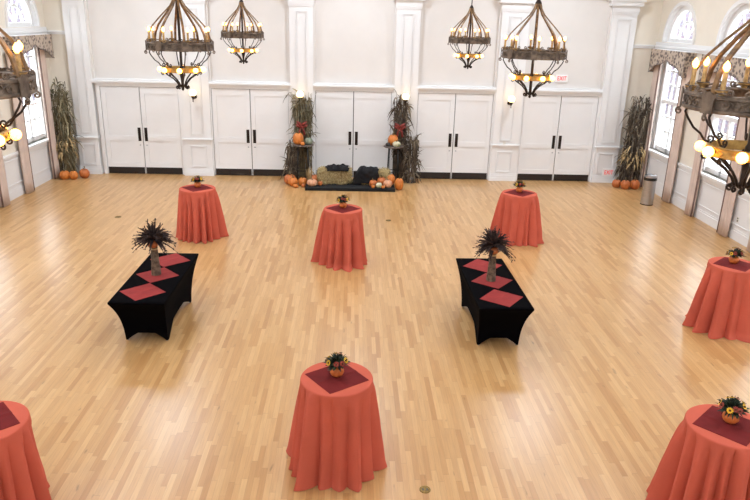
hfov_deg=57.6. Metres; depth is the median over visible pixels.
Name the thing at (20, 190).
baseboard
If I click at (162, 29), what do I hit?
candle
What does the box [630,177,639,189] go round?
pumpkin
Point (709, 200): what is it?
trim
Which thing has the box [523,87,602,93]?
trim
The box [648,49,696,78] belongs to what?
window valance
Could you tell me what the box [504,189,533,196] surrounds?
topper
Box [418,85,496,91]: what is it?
trim
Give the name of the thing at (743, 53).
trim
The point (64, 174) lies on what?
pumpkin
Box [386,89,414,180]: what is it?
bundle
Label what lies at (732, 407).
flower arrangement
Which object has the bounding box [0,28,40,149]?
chandelier
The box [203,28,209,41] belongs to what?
candle
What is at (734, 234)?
baseboard
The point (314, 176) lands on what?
pumpkin
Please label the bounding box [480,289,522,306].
topper
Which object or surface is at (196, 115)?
trim
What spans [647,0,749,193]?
wall
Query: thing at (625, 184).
pumpkin
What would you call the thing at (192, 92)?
wall sconce
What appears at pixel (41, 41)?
window valance
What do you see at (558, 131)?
door
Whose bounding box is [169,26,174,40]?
candle
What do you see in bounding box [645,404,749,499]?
tablecloth
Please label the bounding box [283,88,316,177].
bundle
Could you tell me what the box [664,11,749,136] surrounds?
window panes
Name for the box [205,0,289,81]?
trim
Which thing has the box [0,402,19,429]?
topper
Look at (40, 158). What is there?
trim
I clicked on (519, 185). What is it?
flower arrangement
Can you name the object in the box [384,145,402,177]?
display stand
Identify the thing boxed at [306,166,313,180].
bunch
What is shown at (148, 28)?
candle
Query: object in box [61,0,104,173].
trim
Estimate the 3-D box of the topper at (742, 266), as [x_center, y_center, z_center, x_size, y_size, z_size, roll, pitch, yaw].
[5.601,0.217,10.618,0.475,0.009,0.475,-16,26,-41]
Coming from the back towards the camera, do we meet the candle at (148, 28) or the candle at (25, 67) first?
the candle at (148, 28)
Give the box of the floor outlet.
[419,486,430,492]
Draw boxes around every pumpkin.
[59,168,69,179]
[69,169,77,179]
[79,166,89,177]
[284,171,295,183]
[288,175,297,185]
[293,129,303,144]
[298,175,306,185]
[305,136,312,144]
[307,177,317,185]
[311,172,317,180]
[369,178,376,185]
[377,175,385,184]
[383,178,391,187]
[387,171,394,184]
[388,133,397,145]
[393,140,400,146]
[395,175,402,189]
[612,177,620,187]
[620,177,629,189]
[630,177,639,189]
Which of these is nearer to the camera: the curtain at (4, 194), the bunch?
the curtain at (4, 194)
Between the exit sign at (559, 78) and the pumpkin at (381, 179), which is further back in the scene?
the exit sign at (559, 78)
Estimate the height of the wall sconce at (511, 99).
0.360 m
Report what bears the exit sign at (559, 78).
attached to the wall at (355, 38)
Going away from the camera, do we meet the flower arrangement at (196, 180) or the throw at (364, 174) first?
the flower arrangement at (196, 180)
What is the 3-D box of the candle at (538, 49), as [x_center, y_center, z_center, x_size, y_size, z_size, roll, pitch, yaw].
[2.356,-2.957,9.801,0.094,0.222,0.093,1,19,-2]
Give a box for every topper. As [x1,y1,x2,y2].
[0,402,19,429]
[120,283,164,300]
[136,267,178,282]
[150,253,189,266]
[182,184,211,191]
[305,364,367,393]
[327,205,359,212]
[464,259,501,271]
[472,273,511,288]
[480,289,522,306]
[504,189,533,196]
[692,405,749,445]
[713,257,749,271]
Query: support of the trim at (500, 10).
attached to the wall at (355, 38)
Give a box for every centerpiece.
[131,218,177,275]
[473,226,515,281]
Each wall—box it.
[0,0,56,155]
[8,0,34,103]
[42,0,662,173]
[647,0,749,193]
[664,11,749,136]
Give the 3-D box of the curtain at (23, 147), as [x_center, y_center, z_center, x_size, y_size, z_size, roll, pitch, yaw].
[-8.996,-3.198,17.283,0.169,3.552,0.421,1,19,-2]
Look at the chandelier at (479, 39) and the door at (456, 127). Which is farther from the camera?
the door at (456, 127)
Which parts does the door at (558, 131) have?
kick plate, pull handle, pull handle, kick plate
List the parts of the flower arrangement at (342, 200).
pumpkin pot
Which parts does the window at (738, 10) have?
sill, sash frame, arch casing, lunette frame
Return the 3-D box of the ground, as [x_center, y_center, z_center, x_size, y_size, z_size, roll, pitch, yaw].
[-0.998,-5.535,31.917,36.600,0.100,76.000,1,19,-2]
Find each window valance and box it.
[3,34,54,60]
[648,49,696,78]
[697,54,749,86]
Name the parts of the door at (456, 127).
kick plate, pull handle, pull handle, kick plate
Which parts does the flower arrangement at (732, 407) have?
pumpkin pot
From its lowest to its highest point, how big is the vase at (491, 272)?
0.455 m
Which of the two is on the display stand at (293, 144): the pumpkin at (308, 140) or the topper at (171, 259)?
the pumpkin at (308, 140)
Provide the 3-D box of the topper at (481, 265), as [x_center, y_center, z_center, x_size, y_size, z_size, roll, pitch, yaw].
[1.769,0.255,11.205,0.470,0.009,0.470,15,23,35]
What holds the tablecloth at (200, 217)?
on the cocktail table
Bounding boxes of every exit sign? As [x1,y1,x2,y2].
[555,75,567,81]
[602,169,614,175]
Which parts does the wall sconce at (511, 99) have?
lamp shade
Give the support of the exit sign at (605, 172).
attached to the wall at (355, 38)
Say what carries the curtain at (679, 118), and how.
hanging from the window valance at (680, 60)
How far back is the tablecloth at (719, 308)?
10.49 m
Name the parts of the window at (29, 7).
lunette frame, arch casing, sash frame, sill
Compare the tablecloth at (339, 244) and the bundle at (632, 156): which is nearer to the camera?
the tablecloth at (339, 244)
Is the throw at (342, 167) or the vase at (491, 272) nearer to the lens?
the vase at (491, 272)
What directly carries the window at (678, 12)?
in the wall at (710, 14)
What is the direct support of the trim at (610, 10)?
attached to the wall at (355, 38)
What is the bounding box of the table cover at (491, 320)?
[456,258,533,344]
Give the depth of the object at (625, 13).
19.70 m
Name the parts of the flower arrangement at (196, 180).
pumpkin pot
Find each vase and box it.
[151,246,160,275]
[486,254,495,281]
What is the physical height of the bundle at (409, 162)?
1.662 m
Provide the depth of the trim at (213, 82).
19.39 m
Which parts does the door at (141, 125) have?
kick plate, pull handle, pull handle, kick plate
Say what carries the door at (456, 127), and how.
in the wall at (355, 38)
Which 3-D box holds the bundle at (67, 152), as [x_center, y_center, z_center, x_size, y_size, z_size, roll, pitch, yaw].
[-8.717,-3.476,19.270,0.886,2.810,0.638,2,19,2]
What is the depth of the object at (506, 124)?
19.74 m
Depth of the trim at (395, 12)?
19.20 m
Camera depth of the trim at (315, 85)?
19.50 m
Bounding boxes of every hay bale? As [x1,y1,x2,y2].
[316,166,352,184]
[361,167,390,184]
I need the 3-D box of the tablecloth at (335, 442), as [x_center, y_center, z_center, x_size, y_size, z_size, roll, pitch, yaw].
[-0.405,1.790,7.229,1.048,1.058,1.091,-2,19,-11]
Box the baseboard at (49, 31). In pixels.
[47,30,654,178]
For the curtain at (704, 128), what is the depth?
16.87 m
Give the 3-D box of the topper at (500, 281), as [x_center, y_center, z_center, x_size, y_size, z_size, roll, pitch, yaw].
[1.813,0.473,10.569,0.470,0.009,0.470,15,23,35]
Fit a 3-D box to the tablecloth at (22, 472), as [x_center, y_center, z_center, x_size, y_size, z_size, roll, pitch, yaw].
[-3.579,2.033,6.285,1.015,1.058,1.109,-10,22,-31]
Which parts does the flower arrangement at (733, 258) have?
pumpkin pot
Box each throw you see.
[325,163,348,170]
[351,166,378,184]
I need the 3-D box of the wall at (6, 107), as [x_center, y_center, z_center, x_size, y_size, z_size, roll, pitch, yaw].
[-8.926,-1.903,8.225,0.260,7.000,23.320,1,19,-2]
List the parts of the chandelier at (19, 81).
globe bulb, scroll arm, scroll arm, globe bulb, shield plate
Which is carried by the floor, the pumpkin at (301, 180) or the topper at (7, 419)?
the pumpkin at (301, 180)
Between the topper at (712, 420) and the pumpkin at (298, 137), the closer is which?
the topper at (712, 420)
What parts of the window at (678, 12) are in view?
sill, sash frame, arch casing, lunette frame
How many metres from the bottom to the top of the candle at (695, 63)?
0.222 m
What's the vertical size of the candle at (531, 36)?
0.222 m
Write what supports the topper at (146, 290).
on the table cover at (156, 314)
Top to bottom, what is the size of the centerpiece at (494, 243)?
0.865 m
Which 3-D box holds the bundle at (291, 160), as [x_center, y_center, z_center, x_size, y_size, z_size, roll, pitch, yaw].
[-2.381,-2.594,19.651,0.861,1.212,0.529,-3,19,-12]
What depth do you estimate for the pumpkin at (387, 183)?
18.89 m
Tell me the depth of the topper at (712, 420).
6.32 m
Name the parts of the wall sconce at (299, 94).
lamp shade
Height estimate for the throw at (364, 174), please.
0.526 m
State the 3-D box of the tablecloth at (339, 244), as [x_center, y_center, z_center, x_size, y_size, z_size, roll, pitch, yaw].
[-0.635,-0.288,13.278,1.014,1.058,1.254,-16,26,-41]
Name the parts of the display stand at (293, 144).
leg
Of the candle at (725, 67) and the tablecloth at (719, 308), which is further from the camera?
the tablecloth at (719, 308)
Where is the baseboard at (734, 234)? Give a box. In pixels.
[655,185,748,246]
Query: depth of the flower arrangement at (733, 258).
10.57 m
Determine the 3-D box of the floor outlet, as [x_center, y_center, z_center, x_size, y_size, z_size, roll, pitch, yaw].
[0.513,2.456,6.995,0.116,0.007,0.116,1,19,-2]
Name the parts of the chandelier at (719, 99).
shield plate, scroll arm, globe bulb, globe bulb, shield plate, scroll arm, scroll arm, globe bulb, scroll arm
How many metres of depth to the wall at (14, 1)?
37.32 m
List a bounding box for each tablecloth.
[0,401,51,499]
[176,184,228,243]
[286,362,386,491]
[310,204,366,271]
[490,189,543,246]
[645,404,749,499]
[682,257,749,342]
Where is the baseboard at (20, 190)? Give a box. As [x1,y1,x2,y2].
[9,166,63,200]
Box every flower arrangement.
[191,175,204,186]
[323,352,350,376]
[336,195,349,207]
[513,180,525,191]
[717,396,749,423]
[726,247,745,263]
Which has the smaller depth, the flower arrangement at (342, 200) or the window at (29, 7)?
the flower arrangement at (342, 200)
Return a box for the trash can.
[640,174,656,205]
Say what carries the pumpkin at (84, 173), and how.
on the floor
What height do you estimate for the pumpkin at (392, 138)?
0.403 m
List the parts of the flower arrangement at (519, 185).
pumpkin pot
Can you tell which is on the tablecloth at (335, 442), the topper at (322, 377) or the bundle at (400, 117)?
the topper at (322, 377)
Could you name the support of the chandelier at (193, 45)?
hanging from the ceiling
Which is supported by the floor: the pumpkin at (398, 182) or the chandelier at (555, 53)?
the pumpkin at (398, 182)
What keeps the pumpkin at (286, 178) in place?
on the floor
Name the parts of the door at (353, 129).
pull handle, pull handle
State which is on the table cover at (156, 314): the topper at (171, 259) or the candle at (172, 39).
the topper at (171, 259)
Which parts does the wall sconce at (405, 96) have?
lamp shade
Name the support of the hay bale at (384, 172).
on the stage platform
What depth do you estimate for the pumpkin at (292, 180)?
19.12 m
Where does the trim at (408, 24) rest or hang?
attached to the wall at (355, 38)
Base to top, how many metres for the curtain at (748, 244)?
3.552 m
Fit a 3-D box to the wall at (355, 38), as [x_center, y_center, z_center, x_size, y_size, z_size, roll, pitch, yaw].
[-0.549,-5.556,19.510,18.200,7.000,0.312,1,19,-2]
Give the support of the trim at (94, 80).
attached to the wall at (355, 38)
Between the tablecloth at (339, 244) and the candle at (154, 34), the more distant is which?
the tablecloth at (339, 244)
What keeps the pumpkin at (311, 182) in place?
on the stage platform
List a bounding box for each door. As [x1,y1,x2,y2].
[95,83,185,174]
[209,86,290,175]
[313,88,393,176]
[416,90,495,179]
[516,93,601,181]
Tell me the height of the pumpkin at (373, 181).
0.240 m
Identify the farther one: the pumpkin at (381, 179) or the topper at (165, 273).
the pumpkin at (381, 179)
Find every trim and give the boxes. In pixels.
[0,27,47,36]
[3,145,51,191]
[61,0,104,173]
[84,0,179,79]
[91,78,179,84]
[176,0,214,175]
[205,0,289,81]
[208,80,289,87]
[288,0,314,177]
[313,0,396,84]
[313,83,394,89]
[391,0,425,173]
[418,1,501,86]
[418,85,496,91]
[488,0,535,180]
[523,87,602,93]
[524,0,611,88]
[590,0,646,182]
[645,155,749,235]
[655,42,749,57]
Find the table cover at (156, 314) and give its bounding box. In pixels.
[107,253,198,339]
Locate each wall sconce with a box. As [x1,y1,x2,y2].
[189,89,196,101]
[296,91,303,102]
[402,93,408,105]
[507,96,514,107]
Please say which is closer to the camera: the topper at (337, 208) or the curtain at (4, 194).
the topper at (337, 208)
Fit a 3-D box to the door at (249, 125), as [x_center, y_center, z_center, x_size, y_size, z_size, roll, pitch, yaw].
[-3.614,-3.444,19.907,2.400,2.600,0.149,1,19,-2]
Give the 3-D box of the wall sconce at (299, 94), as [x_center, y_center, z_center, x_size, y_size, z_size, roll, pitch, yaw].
[-2.120,-4.347,19.352,0.200,0.360,0.380,1,19,-2]
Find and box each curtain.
[0,148,10,206]
[5,51,34,193]
[36,48,59,178]
[638,64,661,186]
[661,67,692,202]
[684,72,716,216]
[716,117,749,236]
[746,236,749,252]
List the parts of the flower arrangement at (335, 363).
pumpkin pot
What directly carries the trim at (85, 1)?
attached to the wall at (355, 38)
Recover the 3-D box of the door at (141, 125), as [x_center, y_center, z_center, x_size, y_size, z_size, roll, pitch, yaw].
[-6.746,-3.485,19.794,2.400,2.600,0.149,1,19,-2]
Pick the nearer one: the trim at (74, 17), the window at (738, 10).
the window at (738, 10)
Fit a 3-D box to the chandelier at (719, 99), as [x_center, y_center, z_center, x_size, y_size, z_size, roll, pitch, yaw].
[2.615,-2.064,4.227,0.959,3.548,0.959,18,25,40]
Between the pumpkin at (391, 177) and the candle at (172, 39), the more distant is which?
the pumpkin at (391, 177)
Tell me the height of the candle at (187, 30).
0.222 m
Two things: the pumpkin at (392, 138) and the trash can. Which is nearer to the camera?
the trash can
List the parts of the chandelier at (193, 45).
scroll arm, shield plate, shield plate, shield plate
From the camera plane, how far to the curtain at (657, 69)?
19.44 m
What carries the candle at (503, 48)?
on the chandelier at (555, 53)
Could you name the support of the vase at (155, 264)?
attached to the centerpiece at (153, 236)
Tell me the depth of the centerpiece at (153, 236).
10.23 m
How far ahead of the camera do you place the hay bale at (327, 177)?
19.09 m
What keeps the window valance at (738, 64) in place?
attached to the wall at (710, 14)
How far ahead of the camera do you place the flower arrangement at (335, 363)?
6.94 m
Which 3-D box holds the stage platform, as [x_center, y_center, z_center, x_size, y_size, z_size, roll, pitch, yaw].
[-0.701,-1.835,19.310,2.490,0.085,1.076,1,19,-2]
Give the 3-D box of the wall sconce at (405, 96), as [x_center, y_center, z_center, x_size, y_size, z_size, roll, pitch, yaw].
[0.867,-4.307,19.460,0.200,0.360,0.380,1,19,-2]
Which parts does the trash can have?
lid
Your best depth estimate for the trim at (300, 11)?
19.13 m
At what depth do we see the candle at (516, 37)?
9.94 m
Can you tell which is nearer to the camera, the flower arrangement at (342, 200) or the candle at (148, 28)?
the candle at (148, 28)
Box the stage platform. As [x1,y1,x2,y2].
[305,183,394,191]
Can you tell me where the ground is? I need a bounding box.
[23,101,733,169]
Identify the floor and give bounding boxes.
[0,172,749,499]
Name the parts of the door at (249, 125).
kick plate, pull handle, pull handle, kick plate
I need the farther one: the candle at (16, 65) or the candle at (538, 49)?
the candle at (538, 49)
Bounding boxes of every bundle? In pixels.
[50,77,83,172]
[280,139,305,178]
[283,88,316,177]
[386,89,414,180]
[400,126,424,182]
[613,95,653,181]
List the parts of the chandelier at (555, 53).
shield plate, scroll arm, shield plate, shield plate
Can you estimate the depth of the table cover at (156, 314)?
9.94 m
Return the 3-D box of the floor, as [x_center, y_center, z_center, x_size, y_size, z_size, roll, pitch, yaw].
[-0.290,1.562,9.741,18.200,0.120,23.420,1,19,-2]
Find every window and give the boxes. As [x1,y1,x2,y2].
[4,0,47,151]
[648,1,696,162]
[691,0,749,189]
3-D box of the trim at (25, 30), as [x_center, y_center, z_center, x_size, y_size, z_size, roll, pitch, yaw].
[-8.741,-2.337,7.976,0.080,0.190,23.120,1,19,-2]
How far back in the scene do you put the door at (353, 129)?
19.95 m
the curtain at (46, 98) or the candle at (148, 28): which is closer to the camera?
the candle at (148, 28)
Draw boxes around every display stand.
[292,143,312,179]
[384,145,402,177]
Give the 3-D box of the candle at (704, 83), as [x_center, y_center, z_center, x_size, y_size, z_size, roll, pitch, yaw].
[2.366,-1.275,4.892,0.094,0.222,0.093,1,19,-2]
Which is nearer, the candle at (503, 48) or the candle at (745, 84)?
the candle at (745, 84)
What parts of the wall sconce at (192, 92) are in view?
lamp shade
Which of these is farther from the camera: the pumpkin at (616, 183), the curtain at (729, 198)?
the pumpkin at (616, 183)
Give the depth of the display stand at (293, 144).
19.44 m
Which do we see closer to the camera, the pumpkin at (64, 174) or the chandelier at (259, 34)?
the chandelier at (259, 34)
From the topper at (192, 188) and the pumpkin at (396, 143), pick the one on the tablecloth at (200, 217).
the topper at (192, 188)
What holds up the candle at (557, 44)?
on the chandelier at (555, 53)
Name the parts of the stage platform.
edge trim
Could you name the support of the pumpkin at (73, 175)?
on the floor
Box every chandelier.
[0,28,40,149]
[144,0,215,90]
[220,0,264,63]
[447,0,490,68]
[499,0,567,97]
[674,19,749,194]
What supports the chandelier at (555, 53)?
hanging from the ceiling
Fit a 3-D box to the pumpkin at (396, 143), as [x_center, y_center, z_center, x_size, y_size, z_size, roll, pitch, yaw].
[0.614,-3.034,19.372,0.227,0.206,0.229,-3,19,-14]
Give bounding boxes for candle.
[12,42,27,75]
[17,40,29,70]
[146,26,151,41]
[150,27,156,40]
[160,27,165,42]
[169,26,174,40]
[186,28,190,42]
[191,28,196,40]
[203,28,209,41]
[502,35,507,49]
[513,36,517,50]
[527,35,532,48]
[536,36,541,51]
[555,37,561,50]
[685,58,698,90]
[696,57,709,87]
[715,61,730,95]
[738,57,749,87]
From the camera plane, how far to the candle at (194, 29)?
10.41 m
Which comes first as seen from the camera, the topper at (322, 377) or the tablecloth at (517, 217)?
the topper at (322, 377)

